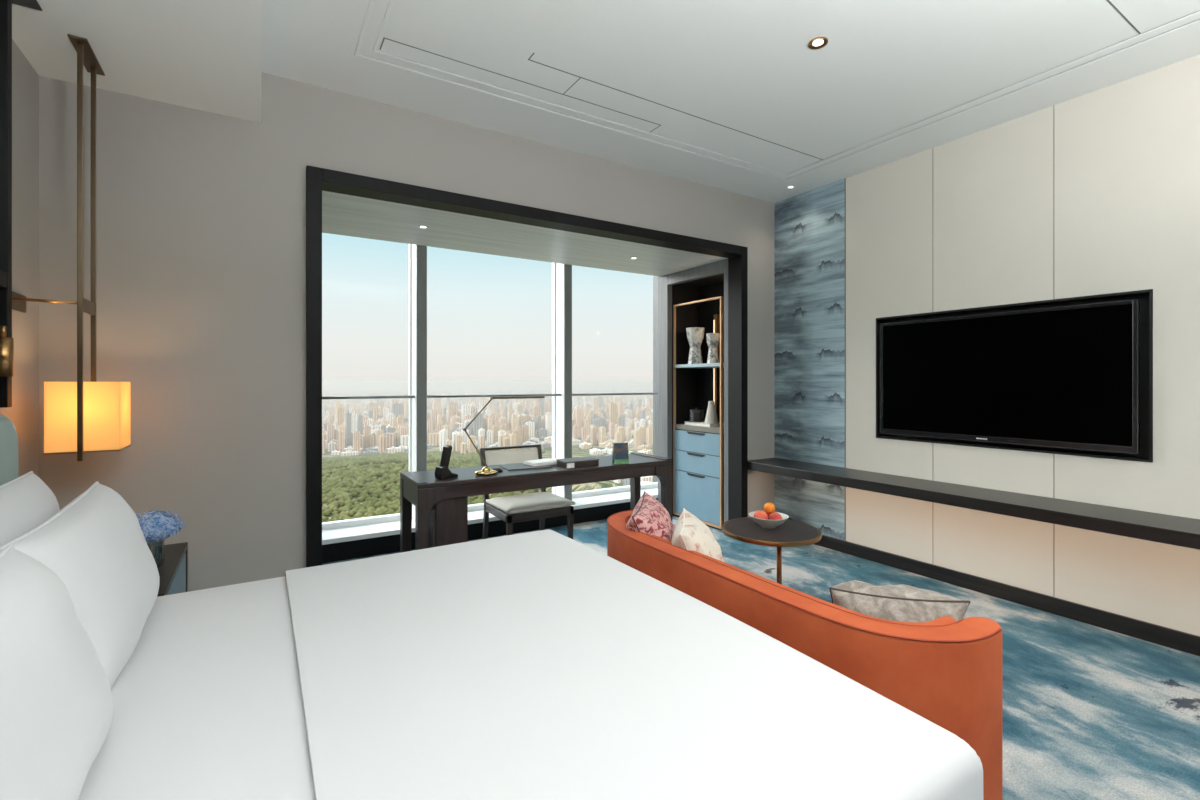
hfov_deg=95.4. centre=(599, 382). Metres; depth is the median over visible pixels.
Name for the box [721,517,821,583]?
side table
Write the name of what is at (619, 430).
apartment tower
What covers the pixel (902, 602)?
throw pillow
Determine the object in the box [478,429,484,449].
apartment tower
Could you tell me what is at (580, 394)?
rail
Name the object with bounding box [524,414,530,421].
apartment tower
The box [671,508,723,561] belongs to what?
throw pillow
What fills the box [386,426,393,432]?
apartment tower
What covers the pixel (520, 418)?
apartment tower
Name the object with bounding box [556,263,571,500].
trim
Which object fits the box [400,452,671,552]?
writing desk
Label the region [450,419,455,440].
apartment tower
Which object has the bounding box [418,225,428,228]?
recessed light
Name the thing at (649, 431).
apartment tower
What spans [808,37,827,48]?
recessed light
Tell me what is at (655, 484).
window sill
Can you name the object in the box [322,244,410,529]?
window
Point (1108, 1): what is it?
trim
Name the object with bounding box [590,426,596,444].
apartment tower
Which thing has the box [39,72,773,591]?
wall
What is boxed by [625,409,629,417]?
apartment tower
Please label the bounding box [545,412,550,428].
apartment tower
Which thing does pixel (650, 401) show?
apartment tower
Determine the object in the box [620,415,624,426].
apartment tower
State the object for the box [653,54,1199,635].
wall
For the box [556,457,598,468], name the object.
box
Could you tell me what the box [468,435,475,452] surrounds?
apartment tower
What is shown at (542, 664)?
duvet
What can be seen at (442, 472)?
cordless phone
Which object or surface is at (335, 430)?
apartment tower
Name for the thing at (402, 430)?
apartment tower
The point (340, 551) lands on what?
wall
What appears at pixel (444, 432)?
apartment tower
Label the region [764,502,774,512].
orange
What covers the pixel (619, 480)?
apartment tower
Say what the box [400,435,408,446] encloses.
apartment tower
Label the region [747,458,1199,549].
wall shelf
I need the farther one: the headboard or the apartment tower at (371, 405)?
the apartment tower at (371, 405)
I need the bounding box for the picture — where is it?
[614,443,627,458]
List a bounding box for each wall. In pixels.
[0,39,38,476]
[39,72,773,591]
[322,498,657,562]
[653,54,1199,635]
[672,273,723,514]
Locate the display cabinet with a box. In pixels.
[673,296,723,530]
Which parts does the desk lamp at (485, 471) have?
arm, arm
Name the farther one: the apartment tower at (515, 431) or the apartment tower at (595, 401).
the apartment tower at (595, 401)
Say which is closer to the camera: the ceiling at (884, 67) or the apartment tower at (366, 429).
the ceiling at (884, 67)
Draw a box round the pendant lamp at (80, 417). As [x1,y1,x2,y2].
[12,34,130,460]
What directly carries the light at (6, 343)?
attached to the wall panel
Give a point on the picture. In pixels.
(620, 449)
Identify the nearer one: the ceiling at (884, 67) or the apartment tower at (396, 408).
the ceiling at (884, 67)
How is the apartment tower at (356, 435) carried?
on the ground
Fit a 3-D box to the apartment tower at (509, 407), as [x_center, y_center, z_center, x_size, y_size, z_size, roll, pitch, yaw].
[-407.270,151.806,2472.599,19.841,118.948,15.685,0,0,-32]
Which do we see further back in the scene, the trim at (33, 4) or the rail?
the rail
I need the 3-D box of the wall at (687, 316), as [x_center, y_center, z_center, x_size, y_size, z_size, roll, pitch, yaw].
[1.100,0.120,5.067,0.480,2.320,0.805,0,0,-32]
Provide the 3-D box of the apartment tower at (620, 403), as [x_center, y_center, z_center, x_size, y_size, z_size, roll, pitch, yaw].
[92.675,145.513,2446.298,18.963,131.532,13.839,0,0,-32]
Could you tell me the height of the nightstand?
0.545 m
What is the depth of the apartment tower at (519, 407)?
2362.65 m
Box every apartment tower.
[327,423,333,446]
[334,429,337,440]
[335,402,343,421]
[337,407,342,428]
[338,425,344,447]
[346,411,351,447]
[352,412,356,431]
[353,431,359,453]
[358,414,362,434]
[363,415,369,422]
[363,425,370,447]
[368,402,376,409]
[376,429,382,446]
[383,432,393,448]
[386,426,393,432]
[391,398,398,412]
[392,402,401,416]
[392,417,396,426]
[397,416,401,424]
[399,426,406,445]
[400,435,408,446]
[404,400,408,417]
[427,420,432,433]
[428,433,438,445]
[430,410,433,420]
[432,402,440,415]
[434,398,440,403]
[437,415,441,423]
[439,430,441,450]
[442,429,447,450]
[447,401,457,415]
[447,410,452,425]
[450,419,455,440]
[451,428,458,440]
[452,432,459,450]
[455,434,461,451]
[460,430,467,445]
[461,403,470,424]
[464,414,471,420]
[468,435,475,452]
[471,406,478,414]
[472,412,482,440]
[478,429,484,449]
[483,417,486,440]
[487,416,492,430]
[492,425,498,444]
[494,414,499,420]
[494,420,499,430]
[498,430,505,446]
[499,435,505,449]
[500,425,506,430]
[503,437,508,449]
[507,403,512,416]
[507,422,510,430]
[509,433,515,449]
[511,414,516,430]
[512,429,518,445]
[516,404,521,414]
[516,425,520,444]
[517,415,525,425]
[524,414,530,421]
[524,424,528,440]
[525,421,534,438]
[529,444,544,449]
[532,406,540,419]
[537,398,543,414]
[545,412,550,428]
[546,416,550,436]
[548,398,551,414]
[575,407,581,436]
[583,405,589,415]
[583,419,590,435]
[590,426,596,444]
[591,419,600,432]
[592,396,598,411]
[596,417,605,426]
[597,396,602,408]
[598,428,599,444]
[600,426,605,442]
[606,420,608,432]
[609,402,616,424]
[609,422,613,439]
[613,396,619,405]
[613,479,622,482]
[614,432,619,442]
[616,427,621,442]
[618,401,622,415]
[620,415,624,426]
[620,426,624,442]
[623,478,629,484]
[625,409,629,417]
[625,418,628,431]
[626,427,630,441]
[628,403,632,410]
[629,419,636,428]
[630,410,634,418]
[634,421,641,429]
[634,429,639,447]
[637,426,642,444]
[640,410,644,416]
[641,425,646,444]
[641,476,652,481]
[646,427,652,445]
[648,398,652,408]
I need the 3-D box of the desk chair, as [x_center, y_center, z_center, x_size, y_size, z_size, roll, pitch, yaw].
[-0.519,0.873,3.816,0.490,0.814,0.539,0,0,-32]
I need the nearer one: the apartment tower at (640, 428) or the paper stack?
the paper stack
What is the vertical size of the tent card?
0.135 m
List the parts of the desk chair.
leg, leg, rail, backrest, seat frame, seat, leg, leg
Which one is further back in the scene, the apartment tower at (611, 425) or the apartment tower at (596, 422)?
the apartment tower at (596, 422)
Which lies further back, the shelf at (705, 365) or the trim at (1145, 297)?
the shelf at (705, 365)
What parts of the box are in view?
lid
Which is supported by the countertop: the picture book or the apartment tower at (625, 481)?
the picture book
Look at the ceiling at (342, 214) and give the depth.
3.90 m
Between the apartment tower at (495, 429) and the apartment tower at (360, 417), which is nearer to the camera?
the apartment tower at (495, 429)
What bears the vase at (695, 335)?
on the display cabinet
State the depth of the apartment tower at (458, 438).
1580.79 m
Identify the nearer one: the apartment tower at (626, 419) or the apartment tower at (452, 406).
the apartment tower at (626, 419)
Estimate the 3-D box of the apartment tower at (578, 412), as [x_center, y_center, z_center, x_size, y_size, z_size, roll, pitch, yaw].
[-84.022,152.766,2127.181,21.423,116.941,12.204,0,0,-32]
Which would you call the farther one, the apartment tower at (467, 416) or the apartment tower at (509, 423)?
the apartment tower at (467, 416)
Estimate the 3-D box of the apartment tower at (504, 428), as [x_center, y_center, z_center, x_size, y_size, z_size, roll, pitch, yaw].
[-325.396,175.783,1833.420,19.891,69.325,13.615,0,0,-32]
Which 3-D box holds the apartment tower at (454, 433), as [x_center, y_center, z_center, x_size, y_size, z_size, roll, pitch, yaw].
[-423.777,175.756,1604.244,18.654,62.579,13.118,0,0,-32]
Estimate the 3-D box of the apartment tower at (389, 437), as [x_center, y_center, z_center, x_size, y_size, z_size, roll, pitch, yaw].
[-681.413,184.890,1754.986,35.561,50.952,12.260,0,0,-32]
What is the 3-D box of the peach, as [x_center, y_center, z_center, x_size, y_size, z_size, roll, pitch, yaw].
[0.864,0.720,2.936,0.074,0.069,0.074,0,0,-32]
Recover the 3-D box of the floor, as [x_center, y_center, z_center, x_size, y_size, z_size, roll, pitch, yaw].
[1.032,1.330,1.190,4.790,0.100,7.730,0,0,-32]
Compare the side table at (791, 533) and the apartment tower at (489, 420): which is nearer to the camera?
the side table at (791, 533)
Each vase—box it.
[686,327,704,363]
[705,401,717,422]
[706,333,719,362]
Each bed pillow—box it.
[0,471,59,546]
[0,481,159,688]
[0,545,113,799]
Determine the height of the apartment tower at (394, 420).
87.116 m
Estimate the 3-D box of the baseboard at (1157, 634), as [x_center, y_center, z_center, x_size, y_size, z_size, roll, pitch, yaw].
[3.205,1.235,1.928,0.020,0.090,6.490,0,0,-32]
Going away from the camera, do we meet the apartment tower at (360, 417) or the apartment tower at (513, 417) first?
the apartment tower at (360, 417)
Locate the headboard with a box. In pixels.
[0,415,17,485]
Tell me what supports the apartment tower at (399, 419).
on the ground
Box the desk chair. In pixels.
[480,444,574,538]
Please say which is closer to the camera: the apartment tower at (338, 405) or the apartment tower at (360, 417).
the apartment tower at (360, 417)
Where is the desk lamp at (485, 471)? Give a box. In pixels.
[463,396,544,475]
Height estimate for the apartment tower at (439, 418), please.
91.476 m
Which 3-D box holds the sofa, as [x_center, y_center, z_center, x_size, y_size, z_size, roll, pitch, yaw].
[0.593,0.947,2.014,0.638,0.666,1.542,0,0,-32]
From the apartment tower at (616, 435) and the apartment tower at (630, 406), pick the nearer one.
the apartment tower at (616, 435)
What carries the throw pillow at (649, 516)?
on the sofa
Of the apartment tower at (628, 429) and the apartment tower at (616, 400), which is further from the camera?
the apartment tower at (616, 400)
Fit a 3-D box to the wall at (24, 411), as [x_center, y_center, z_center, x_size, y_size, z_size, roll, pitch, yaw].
[-0.693,-0.220,-0.496,0.120,3.000,6.490,0,0,-32]
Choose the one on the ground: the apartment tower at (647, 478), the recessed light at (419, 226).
the apartment tower at (647, 478)
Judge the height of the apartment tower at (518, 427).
68.707 m
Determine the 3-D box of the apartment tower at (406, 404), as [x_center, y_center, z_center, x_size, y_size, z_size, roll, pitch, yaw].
[-865.976,144.756,2450.640,19.517,133.047,13.140,0,0,-32]
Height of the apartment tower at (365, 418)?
75.718 m
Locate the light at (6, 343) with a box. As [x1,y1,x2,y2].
[0,326,13,376]
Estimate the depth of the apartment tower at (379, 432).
1714.26 m
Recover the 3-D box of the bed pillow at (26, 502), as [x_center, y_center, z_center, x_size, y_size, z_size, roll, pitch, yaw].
[-1.441,0.475,1.294,0.232,0.458,0.767,0,0,-32]
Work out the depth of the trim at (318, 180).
3.24 m
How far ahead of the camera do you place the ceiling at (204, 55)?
2.09 m
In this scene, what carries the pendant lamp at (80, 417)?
hanging from the ceiling at (204, 55)
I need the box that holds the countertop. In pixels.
[675,424,723,433]
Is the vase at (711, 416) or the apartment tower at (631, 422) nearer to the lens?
the vase at (711, 416)
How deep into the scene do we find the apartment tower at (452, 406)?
2381.18 m
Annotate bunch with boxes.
[136,510,183,561]
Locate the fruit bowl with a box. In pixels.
[749,511,788,528]
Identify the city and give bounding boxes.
[322,386,652,455]
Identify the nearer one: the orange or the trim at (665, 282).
the orange
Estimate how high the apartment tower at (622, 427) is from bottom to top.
59.453 m
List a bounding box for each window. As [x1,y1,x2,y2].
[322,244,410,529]
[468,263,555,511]
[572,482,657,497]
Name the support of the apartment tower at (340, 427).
on the ground
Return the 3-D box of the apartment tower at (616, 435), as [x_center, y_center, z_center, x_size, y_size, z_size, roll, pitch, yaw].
[55.003,182.987,1729.807,14.461,54.035,12.372,0,0,-32]
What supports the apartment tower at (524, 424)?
on the ground
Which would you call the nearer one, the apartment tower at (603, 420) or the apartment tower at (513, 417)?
the apartment tower at (513, 417)
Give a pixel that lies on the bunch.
(155, 527)
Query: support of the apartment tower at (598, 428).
on the ground
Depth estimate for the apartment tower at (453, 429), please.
1872.20 m
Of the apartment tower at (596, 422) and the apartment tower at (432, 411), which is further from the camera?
the apartment tower at (596, 422)
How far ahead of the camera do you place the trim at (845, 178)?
4.12 m
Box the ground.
[322,387,652,518]
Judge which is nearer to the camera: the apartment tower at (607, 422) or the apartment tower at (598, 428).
the apartment tower at (598, 428)
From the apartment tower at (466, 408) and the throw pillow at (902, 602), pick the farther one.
the apartment tower at (466, 408)
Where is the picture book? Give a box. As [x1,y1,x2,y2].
[684,421,723,426]
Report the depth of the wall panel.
1.78 m
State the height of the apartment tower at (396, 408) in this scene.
129.420 m
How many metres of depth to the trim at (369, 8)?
2.88 m
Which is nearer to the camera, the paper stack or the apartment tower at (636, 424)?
the paper stack
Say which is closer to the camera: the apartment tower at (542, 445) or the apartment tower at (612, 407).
the apartment tower at (542, 445)
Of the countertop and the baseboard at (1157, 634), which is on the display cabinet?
the countertop
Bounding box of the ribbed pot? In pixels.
[689,407,703,421]
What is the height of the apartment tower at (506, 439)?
45.501 m
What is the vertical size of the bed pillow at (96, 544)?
0.448 m
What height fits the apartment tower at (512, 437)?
57.950 m
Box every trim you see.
[12,0,41,10]
[306,165,747,567]
[322,488,657,544]
[354,0,1199,180]
[379,0,1140,159]
[411,244,426,521]
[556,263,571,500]
[658,258,727,535]
[845,178,845,540]
[876,289,1152,461]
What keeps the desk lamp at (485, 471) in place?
on the writing desk at (441, 506)
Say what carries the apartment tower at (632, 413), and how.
on the ground
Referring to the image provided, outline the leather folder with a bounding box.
[500,464,551,470]
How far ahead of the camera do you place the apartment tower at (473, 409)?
2304.54 m
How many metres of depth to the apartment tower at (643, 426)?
1868.55 m
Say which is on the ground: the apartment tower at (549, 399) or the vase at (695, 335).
the apartment tower at (549, 399)
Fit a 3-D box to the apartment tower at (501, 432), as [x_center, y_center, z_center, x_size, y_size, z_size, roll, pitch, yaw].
[-304.524,176.849,1694.586,19.420,63.220,13.579,0,0,-32]
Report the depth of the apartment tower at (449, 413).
2180.83 m
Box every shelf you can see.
[675,363,723,367]
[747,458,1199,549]
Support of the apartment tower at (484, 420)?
on the ground
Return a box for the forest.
[322,448,544,521]
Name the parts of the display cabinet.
handle, handle, handle, drawer, drawer, door, post, post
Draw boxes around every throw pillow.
[626,491,674,540]
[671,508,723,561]
[829,580,969,622]
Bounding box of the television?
[880,299,1139,453]
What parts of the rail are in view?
rail, rail, rail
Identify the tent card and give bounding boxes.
[612,443,628,463]
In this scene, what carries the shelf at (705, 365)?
attached to the display cabinet
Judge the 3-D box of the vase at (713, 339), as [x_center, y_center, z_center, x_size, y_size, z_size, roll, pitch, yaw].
[1.030,-0.312,4.974,0.120,0.275,0.122,0,0,-32]
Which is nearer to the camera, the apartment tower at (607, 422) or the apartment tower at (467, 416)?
the apartment tower at (467, 416)
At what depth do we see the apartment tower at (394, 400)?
2739.38 m
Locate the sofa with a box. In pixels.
[607,509,1001,799]
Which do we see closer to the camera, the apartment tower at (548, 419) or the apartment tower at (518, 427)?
the apartment tower at (518, 427)
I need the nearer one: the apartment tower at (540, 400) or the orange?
the orange
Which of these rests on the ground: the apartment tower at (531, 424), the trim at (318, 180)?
the apartment tower at (531, 424)
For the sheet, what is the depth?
1.12 m
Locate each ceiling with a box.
[12,0,261,122]
[262,0,1199,202]
[322,191,726,275]
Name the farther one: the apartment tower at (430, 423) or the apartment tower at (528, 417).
the apartment tower at (528, 417)
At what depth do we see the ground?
1671.89 m
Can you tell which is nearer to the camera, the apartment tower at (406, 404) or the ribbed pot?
the ribbed pot
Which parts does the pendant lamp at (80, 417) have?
wall plate, arm, shade trim, lamp shade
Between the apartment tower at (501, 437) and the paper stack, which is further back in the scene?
the apartment tower at (501, 437)
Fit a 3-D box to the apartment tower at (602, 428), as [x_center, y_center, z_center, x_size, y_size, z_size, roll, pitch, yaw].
[9.620,178.185,1830.176,17.121,64.867,12.395,0,0,-32]
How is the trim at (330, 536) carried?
on the wall at (340, 551)
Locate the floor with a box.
[322,515,1199,799]
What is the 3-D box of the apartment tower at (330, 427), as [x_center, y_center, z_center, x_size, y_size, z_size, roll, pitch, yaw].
[-887.820,171.801,1799.104,19.391,78.458,14.044,0,0,-32]
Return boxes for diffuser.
[813,40,823,45]
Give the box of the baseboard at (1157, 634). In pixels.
[815,535,1199,655]
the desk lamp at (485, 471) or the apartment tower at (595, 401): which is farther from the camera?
the apartment tower at (595, 401)
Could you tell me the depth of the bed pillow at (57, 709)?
0.80 m
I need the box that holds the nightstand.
[149,542,187,596]
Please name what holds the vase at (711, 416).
on the picture book
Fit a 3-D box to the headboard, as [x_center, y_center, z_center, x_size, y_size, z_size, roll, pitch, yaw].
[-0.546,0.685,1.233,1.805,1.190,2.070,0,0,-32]
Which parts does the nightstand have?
drawer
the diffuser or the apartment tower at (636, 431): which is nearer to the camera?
the diffuser
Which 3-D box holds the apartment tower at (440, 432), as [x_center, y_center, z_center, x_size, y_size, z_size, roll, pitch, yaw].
[-485.879,177.053,1688.404,17.430,64.178,14.022,0,0,-32]
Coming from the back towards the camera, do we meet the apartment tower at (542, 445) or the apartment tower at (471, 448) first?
the apartment tower at (542, 445)
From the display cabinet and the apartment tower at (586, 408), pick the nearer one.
the display cabinet
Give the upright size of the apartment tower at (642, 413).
85.846 m
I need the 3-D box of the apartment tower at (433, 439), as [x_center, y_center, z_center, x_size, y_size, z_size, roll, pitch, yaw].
[-555.884,189.200,1832.880,37.533,43.019,12.066,0,0,-32]
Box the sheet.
[78,576,315,799]
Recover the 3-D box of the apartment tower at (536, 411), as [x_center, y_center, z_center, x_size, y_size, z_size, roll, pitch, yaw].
[-276.966,155.556,2394.049,36.233,111.446,13.063,0,0,-32]
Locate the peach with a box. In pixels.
[754,510,767,519]
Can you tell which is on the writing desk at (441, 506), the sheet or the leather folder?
the leather folder
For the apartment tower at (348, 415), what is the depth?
1719.71 m
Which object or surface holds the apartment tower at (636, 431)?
on the ground
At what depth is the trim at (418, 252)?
4.34 m
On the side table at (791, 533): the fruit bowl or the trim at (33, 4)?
the fruit bowl
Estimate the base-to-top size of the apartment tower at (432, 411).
106.053 m
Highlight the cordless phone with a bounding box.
[434,445,457,479]
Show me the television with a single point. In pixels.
(1061, 376)
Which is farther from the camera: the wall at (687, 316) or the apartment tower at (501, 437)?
the apartment tower at (501, 437)
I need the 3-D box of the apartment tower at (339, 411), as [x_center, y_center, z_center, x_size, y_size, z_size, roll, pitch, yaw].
[-889.921,145.955,1868.688,18.377,130.433,14.823,0,0,-32]
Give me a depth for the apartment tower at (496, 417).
2136.56 m
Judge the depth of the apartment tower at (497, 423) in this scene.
1950.11 m
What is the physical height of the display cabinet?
2.030 m
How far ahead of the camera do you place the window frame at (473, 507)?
5.16 m
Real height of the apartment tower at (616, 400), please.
131.217 m
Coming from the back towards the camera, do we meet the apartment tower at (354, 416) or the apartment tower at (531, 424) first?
the apartment tower at (531, 424)
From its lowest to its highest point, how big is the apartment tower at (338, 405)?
130.948 m
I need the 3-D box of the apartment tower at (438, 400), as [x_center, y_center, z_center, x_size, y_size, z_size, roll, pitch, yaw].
[-922.616,143.212,3100.165,34.349,136.136,15.651,0,0,-32]
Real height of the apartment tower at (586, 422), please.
70.015 m
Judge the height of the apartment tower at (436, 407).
131.018 m
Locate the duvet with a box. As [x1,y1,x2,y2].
[285,529,982,799]
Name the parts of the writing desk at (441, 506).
leg, leg, drawer, leg, leg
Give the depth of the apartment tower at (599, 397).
3448.56 m
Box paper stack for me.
[523,458,556,465]
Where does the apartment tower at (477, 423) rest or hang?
on the ground
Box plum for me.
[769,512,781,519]
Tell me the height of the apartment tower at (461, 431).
64.196 m
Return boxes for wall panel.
[0,0,11,407]
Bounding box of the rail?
[322,393,657,398]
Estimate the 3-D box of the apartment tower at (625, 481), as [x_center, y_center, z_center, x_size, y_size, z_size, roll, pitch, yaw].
[52.743,174.845,976.207,16.588,14.813,19.483,0,0,-32]
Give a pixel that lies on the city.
(360, 406)

